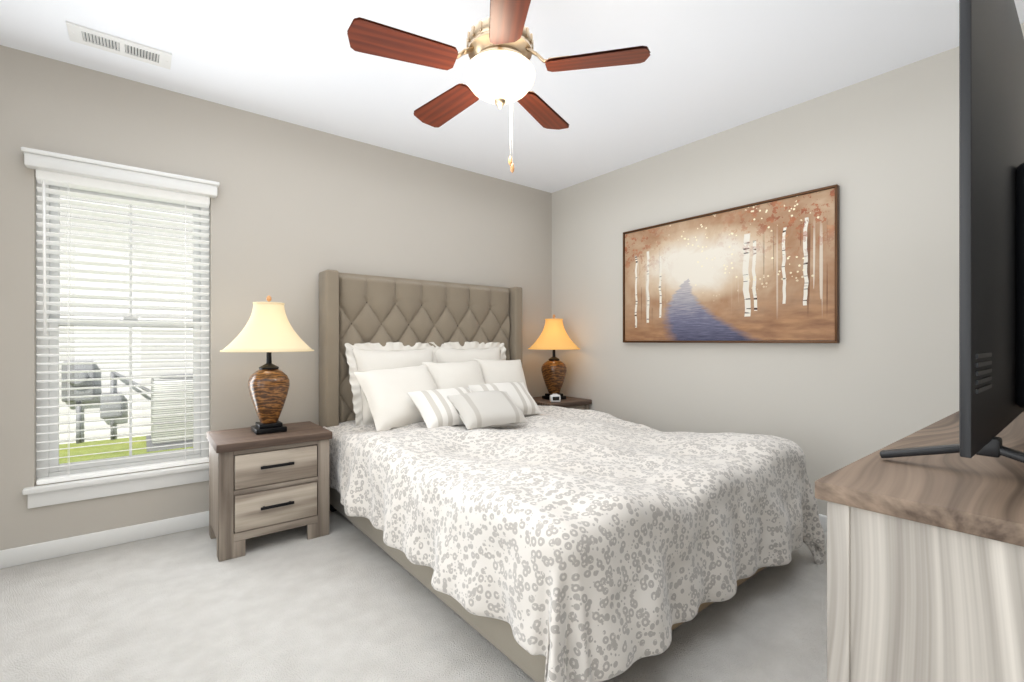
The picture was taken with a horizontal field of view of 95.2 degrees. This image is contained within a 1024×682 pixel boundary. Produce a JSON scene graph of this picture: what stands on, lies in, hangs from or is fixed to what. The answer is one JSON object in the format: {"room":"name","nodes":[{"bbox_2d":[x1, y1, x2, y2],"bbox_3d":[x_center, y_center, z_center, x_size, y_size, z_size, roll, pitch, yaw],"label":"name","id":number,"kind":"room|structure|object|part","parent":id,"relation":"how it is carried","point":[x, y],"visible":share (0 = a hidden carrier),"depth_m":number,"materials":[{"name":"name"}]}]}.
{"room":"bedroom","nodes":[
{"label":"bedroom","id":0,"kind":"room"},
{"bbox_2d":[0,45,551,549],"bbox_3d":[-1.157,-0.160,3.230,4.040,2.440,0.120,0,0,-38],"label":"wall","id":1,"kind":"structure","parent":0,"point":[296,211],"depth_m":2.80,"materials":[{"name":"paint"}]},
{"bbox_2d":[0,511,208,568],"bbox_3d":[-1.115,1.018,3.178,3.800,0.085,0.014,0,0,-38],"label":"baseboard","id":2,"kind":"structure","parent":1,"relation":"attached to","point":[17,556],"depth_m":2.38,"materials":[{"name":"white"}]},
{"bbox_2d":[22,179,209,508],"bbox_3d":[-2.042,-0.015,2.503,0.790,1.630,0.150,0,0,-38],"label":"window","id":3,"kind":"structure","parent":1,"relation":"in","point":[97,466],"depth_m":2.45,"materials":[{"name":"white plastic"}]},
{"bbox_3d":[-2.023,0.750,2.480,0.790,0.100,0.090,0,0,-38],"label":"window stool apron","id":4,"kind":"part","parent":3,"relation":"part of","materials":[{"name":"white wood"}]},
{"bbox_2d":[36,170,209,484],"bbox_3d":[-2.029,-0.066,2.487,0.708,1.524,0.069,0,0,-38],"label":"window blinds","id":5,"kind":"object","parent":3,"relation":"attached to","point":[43,178],"visible":0.98,"depth_m":2.45,"materials":[{"name":"white plastic"}]},
{"bbox_2d":[21,147,219,197],"bbox_3d":[-1.994,-0.865,2.444,0.790,0.080,0.072,0,0,-38],"label":"window valance","id":6,"kind":"object","parent":1,"relation":"attached to","point":[42,160],"visible":1,"depth_m":2.39,"materials":[{"name":"white wood"}]},
{"bbox_2d":[0,510,826,681],"bbox_3d":[-0.067,1.110,1.855,4.040,0.100,3.630,0,0,-38],"label":"floor","id":7,"kind":"structure","parent":0,"point":[345,600],"depth_m":1.76,"materials":[{"name":"white carpet"}]},
{"bbox_2d":[206,421,331,561],"bbox_3d":[-1.322,0.777,2.553,0.541,0.565,0.444,0,0,-38],"label":"nightstand","id":8,"kind":"object","parent":7,"relation":"on","point":[262,484],"visible":1,"depth_m":2.39,"materials":[{"name":"grey wood"}]},
{"bbox_2d":[220,295,313,434],"bbox_3d":[-1.331,0.122,2.562,0.456,0.744,0.456,0,0,-38],"label":"lamp","id":9,"kind":"object","parent":8,"relation":"on","point":[268,329],"visible":1,"depth_m":2.49,"materials":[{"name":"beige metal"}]},
{"bbox_3d":[-1.331,-0.076,2.562,0.456,0.266,0.456,0,0,-38],"label":"lamp shade","id":10,"kind":"part","parent":9,"relation":"part of","materials":[{"name":"beige fabric"}]},
{"bbox_2d":[532,396,591,409],"bbox_3d":[0.362,0.777,3.978,0.474,0.565,0.442,0,0,-38],"label":"nightstand","id":11,"kind":"object","parent":7,"relation":"on","point":[575,403],"visible":0.08,"depth_m":3.88,"materials":[{"name":"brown wood"}]},
{"bbox_2d":[528,314,579,399],"bbox_3d":[0.358,0.133,3.984,0.442,0.722,0.442,0,0,-38],"label":"lamp","id":12,"kind":"object","parent":11,"relation":"on","point":[553,336],"visible":0.96,"depth_m":3.91,"materials":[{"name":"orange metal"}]},
{"bbox_3d":[0.358,-0.059,3.984,0.442,0.258,0.442,0,0,-38],"label":"lamp shade","id":13,"kind":"part","parent":12,"relation":"part of","materials":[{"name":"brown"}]},
{"bbox_2d":[550,394,560,401],"bbox_3d":[0.348,0.460,3.778,0.085,0.068,0.047,0,0,-13],"label":"alarm clock","id":14,"kind":"object","parent":11,"relation":"on","point":[555,397],"visible":1,"depth_m":3.76,"materials":[{"name":"white plastic"}]},
{"bbox_2d":[319,269,825,681],"bbox_3d":[0.097,0.317,2.618,1.812,1.534,2.372,0,0,-38],"label":"bed","id":15,"kind":"object","parent":7,"relation":"on","point":[474,485],"visible":1,"depth_m":1.92,"materials":[{"name":"fabric"}]},
{"bbox_2d":[353,364,451,432],"bbox_3d":[-0.672,0.340,2.912,0.520,0.440,0.177,-4,-37,-42],"label":"pillow","id":16,"kind":"object","parent":15,"relation":"on","point":[385,391],"depth_m":2.79,"materials":[{"name":"white fabric"}]},
{"bbox_3d":[-0.586,0.305,3.479,1.596,1.510,0.175,0,0,-38],"label":"headboard","id":17,"kind":"part","parent":15,"relation":"part of","materials":[{"name":"fabric"}]},
{"bbox_2d":[422,360,495,418],"bbox_3d":[-0.365,0.320,3.233,0.460,0.420,0.174,0,-32,-36],"label":"pillow","id":18,"kind":"object","parent":15,"relation":"on","point":[447,375],"depth_m":3.19,"materials":[{"name":"white fabric"}]},
{"bbox_2d":[474,357,532,410],"bbox_3d":[-0.064,0.320,3.497,0.420,0.420,0.175,4,-30,-32],"label":"pillow","id":19,"kind":"object","parent":15,"relation":"on","point":[492,370],"depth_m":3.45,"materials":[{"name":"white fabric"}]},
{"bbox_2d":[319,403,825,681],"bbox_3d":[0.130,0.780,2.574,1.822,0.636,2.274,0,0,-38],"label":"duvet","id":20,"kind":"object","parent":15,"relation":"on","point":[575,542],"depth_m":1.68,"materials":[{"name":"white fabric"}]},
{"bbox_2d":[815,411,1023,681],"bbox_3d":[1.224,0.637,1.035,1.579,0.845,0.478,0,0,-38],"label":"dresser","id":21,"kind":"object","parent":7,"relation":"on","point":[925,568],"visible":0.92,"depth_m":0.65,"materials":[{"name":"brown wood"}]},
{"bbox_2d":[879,0,1023,462],"bbox_3d":[1.178,-0.233,1.079,1.450,0.885,0.274,0,0,-38],"label":"tv","id":22,"kind":"object","parent":21,"relation":"on","point":[991,222],"visible":0.98,"depth_m":0.73,"materials":[{"name":"black plastic"}]},
{"bbox_2d":[0,0,1023,192],"bbox_3d":[-0.067,-1.430,1.855,4.040,0.100,3.630,0,0,-38],"label":"ceiling","id":23,"kind":"structure","parent":0,"point":[706,68],"depth_m":2.32,"materials":[{"name":"paint"}]},
{"bbox_2d":[66,21,171,68],"bbox_3d":[-1.825,-1.375,2.190,0.370,0.010,0.155,0,0,-38],"label":"ceiling vent","id":24,"kind":"object","parent":23,"relation":"in","point":[80,34],"visible":1,"depth_m":2.17,"materials":[{"name":"white"}]},
{"bbox_2d":[347,0,650,172],"bbox_3d":[-0.068,-0.990,1.683,0.984,0.778,0.966,0,0,-38],"label":"fan","id":25,"kind":"object","parent":23,"relation":"hanging from","point":[499,68],"visible":1,"depth_m":1.58,"materials":[{"name":"brown wood"}]},
{"bbox_3d":[-0.324,-0.988,1.542,0.418,0.069,0.128,0,-11,-24],"label":"blade","id":26,"kind":"part","parent":25,"relation":"part of","materials":[{"name":"brown wood"}]},
{"bbox_3d":[-0.244,-0.988,1.893,0.128,0.069,0.418,15,-10,-41],"label":"blade","id":27,"kind":"part","parent":25,"relation":"part of","materials":[{"name":"brown wood"}]},
{"bbox_3d":[-0.042,-1.175,1.663,0.238,0.409,0.238,0,0,-38],"label":"motor","id":28,"kind":"part","parent":25,"relation":"part of","materials":[{"name":"gold metal"}]},
{"bbox_3d":[-0.042,-0.916,1.663,0.252,0.112,0.252,0,0,-38],"label":"lamp shade","id":29,"kind":"part","parent":25,"relation":"part of","materials":[{"name":"white glass"}]},
{"bbox_3d":[-0.014,-0.988,1.359,0.128,0.069,0.418,-11,1,-6],"label":"blade","id":30,"kind":"part","parent":25,"relation":"part of","materials":[{"name":"brown wood"}]},
{"bbox_3d":[0.114,-0.988,1.927,0.128,0.069,0.418,13,6,29],"label":"blade","id":31,"kind":"part","parent":25,"relation":"part of","materials":[{"name":"brown wood"}]},
{"bbox_3d":[0.256,-0.988,1.596,0.418,0.069,0.128,0,11,12],"label":"blade","id":32,"kind":"part","parent":25,"relation":"part of","materials":[{"name":"brown wood"}]},
{"bbox_2d":[552,23,1023,515],"bbox_3d":[1.507,-0.160,3.025,0.120,2.440,3.510,0,0,-38],"label":"wall","id":33,"kind":"structure","parent":0,"point":[882,151],"depth_m":2.64,"materials":[{"name":"paint"}]},
{"bbox_2d":[623,184,839,342],"bbox_3d":[1.331,-0.420,3.116,0.038,0.864,1.444,0,0,-38],"label":"framed art","id":34,"kind":"object","parent":33,"relation":"attached to","point":[766,271],"visible":1,"depth_m":2.95,"materials":[{"name":"brown paint"}]},
{"bbox_2d":[819,514,826,530],"bbox_3d":[1.421,1.018,3.025,0.014,0.085,3.376,0,0,-38],"label":"baseboard","id":35,"kind":"structure","parent":33,"relation":"attached to","point":[823,519],"depth_m":2.61,"materials":[{"name":"white"}]},
{"label":"outside","id":36,"kind":"structure","parent":0,"visible":0},
{"bbox_2d":[59,436,192,463],"bbox_3d":[-3.105,1.360,5.527,30.000,0.100,5.880,0,0,-38],"label":"grass","id":37,"kind":"structure","parent":36,"point":[90,450],"depth_m":5.65,"materials":[{"name":"green plant"}]},
{"bbox_2d":[62,361,150,443],"bbox_3d":[-5.115,0.785,6.078,1.094,1.050,0.515,0,0,-38],"label":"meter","id":38,"kind":"object","parent":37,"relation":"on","point":[91,384],"depth_m":5.98,"materials":[{"name":"grey metal"}]},
{"bbox_2d":[59,195,192,443],"bbox_3d":[-4.372,-2.065,7.126,30.000,6.750,0.200,0,0,-38],"label":"siding","id":39,"kind":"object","parent":37,"relation":"on","point":[123,390],"depth_m":6.30,"materials":[{"name":"white"}]},
{"bbox_2d":[146,374,192,451],"bbox_3d":[-4.240,0.869,6.114,0.850,0.878,0.850,0,0,-38],"label":"ac unit","id":40,"kind":"object","parent":37,"relation":"on","point":[189,424],"depth_m":5.71,"materials":[{"name":"grey metal"}]}
]}

